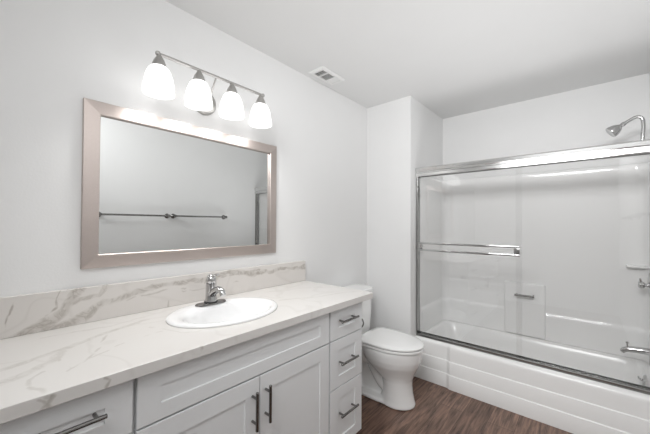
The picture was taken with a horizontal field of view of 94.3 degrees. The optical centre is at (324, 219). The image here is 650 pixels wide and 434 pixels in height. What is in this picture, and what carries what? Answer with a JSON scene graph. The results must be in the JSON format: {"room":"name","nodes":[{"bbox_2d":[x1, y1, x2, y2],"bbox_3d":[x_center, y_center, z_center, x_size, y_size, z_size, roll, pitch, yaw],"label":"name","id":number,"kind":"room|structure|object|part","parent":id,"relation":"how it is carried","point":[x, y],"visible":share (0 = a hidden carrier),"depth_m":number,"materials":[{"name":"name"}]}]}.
{"room":"bathroom","nodes":[
{"label":"bathroom","id":0,"kind":"room"},
{"bbox_2d":[0,0,366,296],"bbox_3d":[-0.773,0.116,1.548,0.100,2.372,3.425,0,-1,41],"label":"wall","id":1,"kind":"structure","parent":0,"point":[55,55],"depth_m":1.37,"materials":[{"name":"paint"}]},
{"bbox_2d":[0,260,305,339],"bbox_3d":[-0.668,0.351,1.574,0.020,0.143,1.587,0,-1,41],"label":"backsplash","id":2,"kind":"structure","parent":1,"relation":"attached to","point":[24,314],"depth_m":1.31,"materials":[{"name":"stone"}]},
{"bbox_2d":[80,98,276,268],"bbox_3d":[-0.650,-0.142,1.595,0.022,0.694,1.004,0,-1,41],"label":"wall mirror","id":3,"kind":"object","parent":1,"relation":"attached to","point":[155,189],"visible":1,"depth_m":1.47,"materials":[{"name":"beige metal"}]},
{"bbox_3d":[-0.656,-0.142,1.600,0.005,0.590,0.900,0,-1,41],"label":"glass","id":4,"kind":"part","parent":3,"relation":"part of","materials":[{"name":"white"}]},
{"bbox_2d":[142,51,271,128],"bbox_3d":[-0.577,-0.645,1.556,0.192,0.188,0.674,0,-1,41],"label":"vanity light","id":5,"kind":"object","parent":1,"relation":"attached to","point":[157,83],"visible":1,"depth_m":1.45,"materials":[{"name":"white glass"}]},
{"bbox_3d":[-0.732,-0.616,1.328,0.127,0.122,0.127,0,-1,41],"label":"lamp shade","id":6,"kind":"part","parent":5,"relation":"part of","materials":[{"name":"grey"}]},
{"bbox_3d":[-0.613,-0.613,1.465,0.127,0.122,0.127,0,-1,41],"label":"lamp shade","id":7,"kind":"part","parent":5,"relation":"part of","materials":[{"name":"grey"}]},
{"bbox_3d":[-0.641,-0.628,1.610,0.024,0.132,0.132,0,-1,41],"label":"wall plate","id":8,"kind":"part","parent":5,"relation":"part of","materials":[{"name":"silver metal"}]},
{"bbox_3d":[-0.593,-0.679,1.569,0.111,0.103,0.009,0,-1,41],"label":"arm","id":9,"kind":"part","parent":5,"relation":"part of","materials":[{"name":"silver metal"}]},
{"bbox_3d":[-0.494,-0.611,1.600,0.127,0.122,0.127,0,-1,41],"label":"lamp shade","id":10,"kind":"part","parent":5,"relation":"part of","materials":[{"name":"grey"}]},
{"bbox_3d":[-0.372,-0.608,1.741,0.127,0.122,0.127,0,-1,41],"label":"lamp shade","id":11,"kind":"part","parent":5,"relation":"part of","materials":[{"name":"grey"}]},
{"bbox_2d":[367,96,442,335],"bbox_3d":[0.792,0.145,3.017,0.533,2.372,0.845,0,-1,41],"label":"wall","id":12,"kind":"structure","parent":0,"point":[404,135],"depth_m":2.65,"materials":[{"name":"paint"}]},
{"bbox_2d":[415,139,649,394],"bbox_3d":[1.347,0.267,2.138,1.453,1.436,0.078,0,-1,41],"label":"shower door frame","id":13,"kind":"object","parent":12,"relation":"attached to","point":[639,147],"visible":1,"depth_m":2.07,"materials":[{"name":"metal"}]},
{"bbox_2d":[418,242,519,256],"bbox_3d":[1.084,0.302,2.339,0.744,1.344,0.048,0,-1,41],"label":"towel bar","id":14,"kind":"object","parent":13,"relation":"attached to","point":[517,250],"depth_m":2.28,"materials":[{"name":"silver metal"}]},
{"bbox_2d":[165,0,649,118],"bbox_3d":[0.261,-1.110,1.232,2.090,0.080,4.270,0,-1,41],"label":"ceiling","id":15,"kind":"structure","parent":0,"point":[454,57],"depth_m":1.79,"materials":[{"name":"paint"}]},
{"bbox_2d":[309,66,344,84],"bbox_3d":[0.018,-1.052,2.212,0.136,0.009,0.260,0,-1,41],"label":"ceiling vent","id":16,"kind":"object","parent":15,"relation":"in","point":[322,73],"visible":1,"depth_m":2.19,"materials":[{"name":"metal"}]},
{"bbox_2d":[356,376,572,433],"bbox_3d":[0.249,1.342,1.196,2.090,0.080,4.270,0,-1,41],"label":"floor","id":17,"kind":"structure","parent":0,"point":[438,409],"depth_m":2.00,"materials":[{"name":"brown wood"}]},
{"bbox_2d":[0,380,132,433],"bbox_3d":[-0.854,0.871,0.914,0.595,0.844,0.322,0,-1,41],"label":"drawer","id":18,"kind":"object","parent":17,"relation":"on","point":[109,410],"visible":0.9,"depth_m":0.79,"materials":[{"name":"paint"}]},
{"bbox_3d":[-0.634,0.515,0.747,0.039,0.012,0.150,0,-1,41],"label":"handle","id":19,"kind":"part","parent":18,"relation":"part of","materials":[{"name":"silver metal"}]},
{"bbox_2d":[131,313,328,433],"bbox_3d":[-0.460,0.879,1.368,0.595,0.844,0.876,0,-1,41],"label":"base cabinet","id":20,"kind":"object","parent":17,"relation":"on","point":[277,382],"visible":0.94,"depth_m":1.16,"materials":[{"name":"paint"}]},
{"bbox_2d":[0,281,372,423],"bbox_3d":[-0.454,0.439,1.386,0.584,0.034,1.587,0,-1,41],"label":"countertop","id":21,"kind":"structure","parent":20,"relation":"on","point":[39,371],"depth_m":1.00,"materials":[{"name":"stone"}]},
{"bbox_2d":[195,273,225,306],"bbox_3d":[-0.526,0.333,1.455,0.154,0.153,0.156,0,-1,41],"label":"faucet","id":22,"kind":"object","parent":21,"relation":"on","point":[212,289],"visible":1,"depth_m":1.46,"materials":[{"name":"silver metal"}]},
{"bbox_3d":[-0.561,0.406,1.484,0.050,0.007,0.156,0,-1,41],"label":"deck plate","id":23,"kind":"part","parent":22,"relation":"part of","materials":[{"name":"silver metal"}]},
{"bbox_3d":[-0.546,0.283,1.473,0.087,0.052,0.048,0,-1,41],"label":"lever handle","id":24,"kind":"part","parent":22,"relation":"part of","materials":[{"name":"silver metal"}]},
{"bbox_3d":[-0.520,0.352,1.449,0.137,0.073,0.040,0,-1,41],"label":"spout","id":25,"kind":"part","parent":22,"relation":"part of","materials":[{"name":"silver metal"}]},
{"bbox_2d":[166,297,277,328],"bbox_3d":[-0.456,0.486,1.391,0.406,0.154,0.508,0,-1,41],"label":"sink","id":26,"kind":"object","parent":21,"relation":"in","point":[237,310],"visible":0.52,"depth_m":1.44,"materials":[{"name":"white ceramic"}]},
{"bbox_3d":[-0.412,0.906,1.042,0.020,0.572,0.436,0,-1,41],"label":"door","id":27,"kind":"part","parent":20,"relation":"part of","materials":[{"name":"paint"}]},
{"bbox_3d":[-0.270,0.736,1.164,0.039,0.148,0.012,0,-1,41],"label":"handle","id":28,"kind":"part","parent":20,"relation":"part of","materials":[{"name":"silver metal"}]},
{"bbox_3d":[-0.228,0.734,1.212,0.039,0.148,0.012,0,-1,41],"label":"handle","id":29,"kind":"part","parent":20,"relation":"part of","materials":[{"name":"silver metal"}]},
{"bbox_3d":[-0.127,0.912,1.369,0.020,0.572,0.426,0,-1,41],"label":"door","id":30,"kind":"part","parent":20,"relation":"part of","materials":[{"name":"paint"}]},
{"bbox_2d":[328,302,361,433],"bbox_3d":[-0.076,0.887,1.809,0.595,0.844,0.289,0,-1,41],"label":"drawers","id":31,"kind":"object","parent":17,"relation":"on","point":[345,324],"visible":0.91,"depth_m":1.63,"materials":[{"name":"paint"}]},
{"bbox_3d":[0.113,0.754,1.647,0.020,0.248,0.282,0,-1,41],"label":"drawer","id":32,"kind":"part","parent":31,"relation":"part of","materials":[{"name":"paint"}]},
{"bbox_3d":[0.112,1.043,1.643,0.020,0.320,0.282,0,-1,41],"label":"drawer","id":33,"kind":"part","parent":31,"relation":"part of","materials":[{"name":"paint"}]},
{"bbox_3d":[0.114,0.547,1.650,0.020,0.155,0.282,0,-1,41],"label":"drawer","id":34,"kind":"part","parent":31,"relation":"part of","materials":[{"name":"paint"}]},
{"bbox_3d":[0.125,1.016,1.615,0.039,0.012,0.150,0,-1,41],"label":"handle","id":35,"kind":"part","parent":31,"relation":"part of","materials":[{"name":"silver metal"}]},
{"bbox_3d":[0.127,0.749,1.619,0.039,0.012,0.150,0,-1,41],"label":"handle","id":36,"kind":"part","parent":31,"relation":"part of","materials":[{"name":"silver metal"}]},
{"bbox_3d":[0.128,0.532,1.622,0.039,0.012,0.150,0,-1,41],"label":"handle","id":37,"kind":"part","parent":31,"relation":"part of","materials":[{"name":"silver metal"}]},
{"bbox_2d":[344,284,423,410],"bbox_3d":[0.412,0.936,2.294,0.684,0.764,0.371,0,-1,41],"label":"toilet","id":38,"kind":"object","parent":17,"relation":"on","point":[391,358],"visible":0.67,"depth_m":2.12,"materials":[{"name":"ceramic"}]},
{"bbox_3d":[0.234,0.570,2.457,0.204,0.030,0.342,0,-1,41],"label":"tank lid","id":39,"kind":"part","parent":38,"relation":"part of","materials":[{"name":"ceramic"}]},
{"bbox_3d":[0.232,0.756,2.456,0.191,0.342,0.326,0,-1,41],"label":"tank","id":40,"kind":"part","parent":38,"relation":"part of","materials":[{"name":"ceramic"}]},
{"bbox_3d":[0.412,1.117,2.292,0.649,0.402,0.363,0,-1,41],"label":"bowl","id":41,"kind":"part","parent":38,"relation":"part of","materials":[{"name":"ceramic"}]},
{"bbox_3d":[0.501,0.904,2.218,0.448,0.018,0.366,0,-1,41],"label":"seat","id":42,"kind":"part","parent":38,"relation":"part of","materials":[{"name":"plastic"}]},
{"bbox_3d":[0.501,0.879,2.219,0.450,0.024,0.368,0,-1,41],"label":"seat lid","id":43,"kind":"part","parent":38,"relation":"part of","materials":[{"name":"plastic"}]},
{"bbox_2d":[414,320,649,433],"bbox_3d":[1.520,1.147,2.329,1.453,0.354,0.692,0,-1,41],"label":"bathtub","id":44,"kind":"object","parent":17,"relation":"on","point":[563,401],"visible":0.89,"depth_m":2.12,"materials":[{"name":"ceramic"}]},
{"bbox_2d":[425,320,649,386],"bbox_3d":[1.540,1.128,2.353,1.453,0.275,0.630,0,-1,41],"label":"basin","id":45,"kind":"object","parent":44,"relation":"in","point":[632,370],"depth_m":2.41,"materials":[{"name":"ceramic"}]},
{"bbox_3d":[1.984,1.002,1.887,0.038,0.072,0.072,0,-1,41],"label":"overflow plate","id":46,"kind":"part","parent":44,"relation":"part of","materials":[{"name":"silver metal"}]},
{"bbox_2d":[443,73,649,179],"bbox_3d":[1.825,0.144,2.612,1.557,2.372,0.100,0,-1,41],"label":"wall","id":47,"kind":"structure","parent":0,"point":[577,118],"depth_m":2.50,"materials":[{"name":"paint"}]},
{"bbox_2d":[420,161,649,364],"bbox_3d":[1.563,0.290,2.386,1.451,1.399,0.576,0,-1,41],"label":"tub surround","id":48,"kind":"object","parent":47,"relation":"attached to","point":[582,235],"visible":0.97,"depth_m":2.50,"materials":[{"name":"plastic"}]},
{"bbox_3d":[1.691,0.639,2.555,0.140,0.017,0.064,0,-1,41],"label":"soap rail","id":49,"kind":"part","parent":48,"relation":"part of","materials":[{"name":"silver metal"}]},
{"bbox_2d":[620,341,649,355],"bbox_3d":[2.022,0.841,1.963,0.148,0.080,0.044,0,-1,41],"label":"tub spout","id":50,"kind":"object","parent":48,"relation":"attached to","point":[641,350],"visible":1,"depth_m":1.95,"materials":[{"name":"silver metal"}]},
{"bbox_3d":[2.022,0.851,1.963,0.148,0.061,0.044,0,-1,41],"label":"spout","id":51,"kind":"part","parent":50,"relation":"part of","materials":[{"name":"silver metal"}]},
{"bbox_2d":[626,264,649,268],"bbox_3d":[2.226,0.331,2.141,0.124,0.018,0.071,0,-1,41],"label":"corner shelf","id":52,"kind":"object","parent":48,"relation":"attached to","point":[628,266],"depth_m":2.14,"materials":[{"name":"plastic"}]},
{"bbox_2d":[638,273,649,297],"bbox_3d":[2.154,0.439,2.029,0.066,0.180,0.180,0,-1,41],"label":"shower valve","id":53,"kind":"object","parent":48,"relation":"attached to","point":[641,284],"visible":1,"depth_m":2.02,"materials":[{"name":"silver metal"}]},
{"bbox_3d":[2.146,0.427,2.036,0.045,0.070,0.048,0,-1,41],"label":"knob","id":54,"kind":"part","parent":53,"relation":"part of","materials":[{"name":"silver metal"}]},
{"bbox_3d":[0.973,0.110,0.523,0.100,2.372,4.170,0,-1,41],"label":"wall","id":55,"kind":"structure","parent":0,"visible":0},
{"bbox_2d":[606,115,645,139],"bbox_3d":[2.013,-0.549,1.986,0.241,0.272,0.078,0,-1,41],"label":"shower","id":56,"kind":"object","parent":55,"relation":"attached to","point":[614,130],"visible":0.85,"depth_m":2.00,"materials":[{"name":"silver metal"}]},
{"bbox_3d":[2.049,-0.558,1.966,0.158,0.255,0.021,0,-1,41],"label":"arm","id":57,"kind":"part","parent":56,"relation":"part of","materials":[{"name":"silver metal"}]}
]}

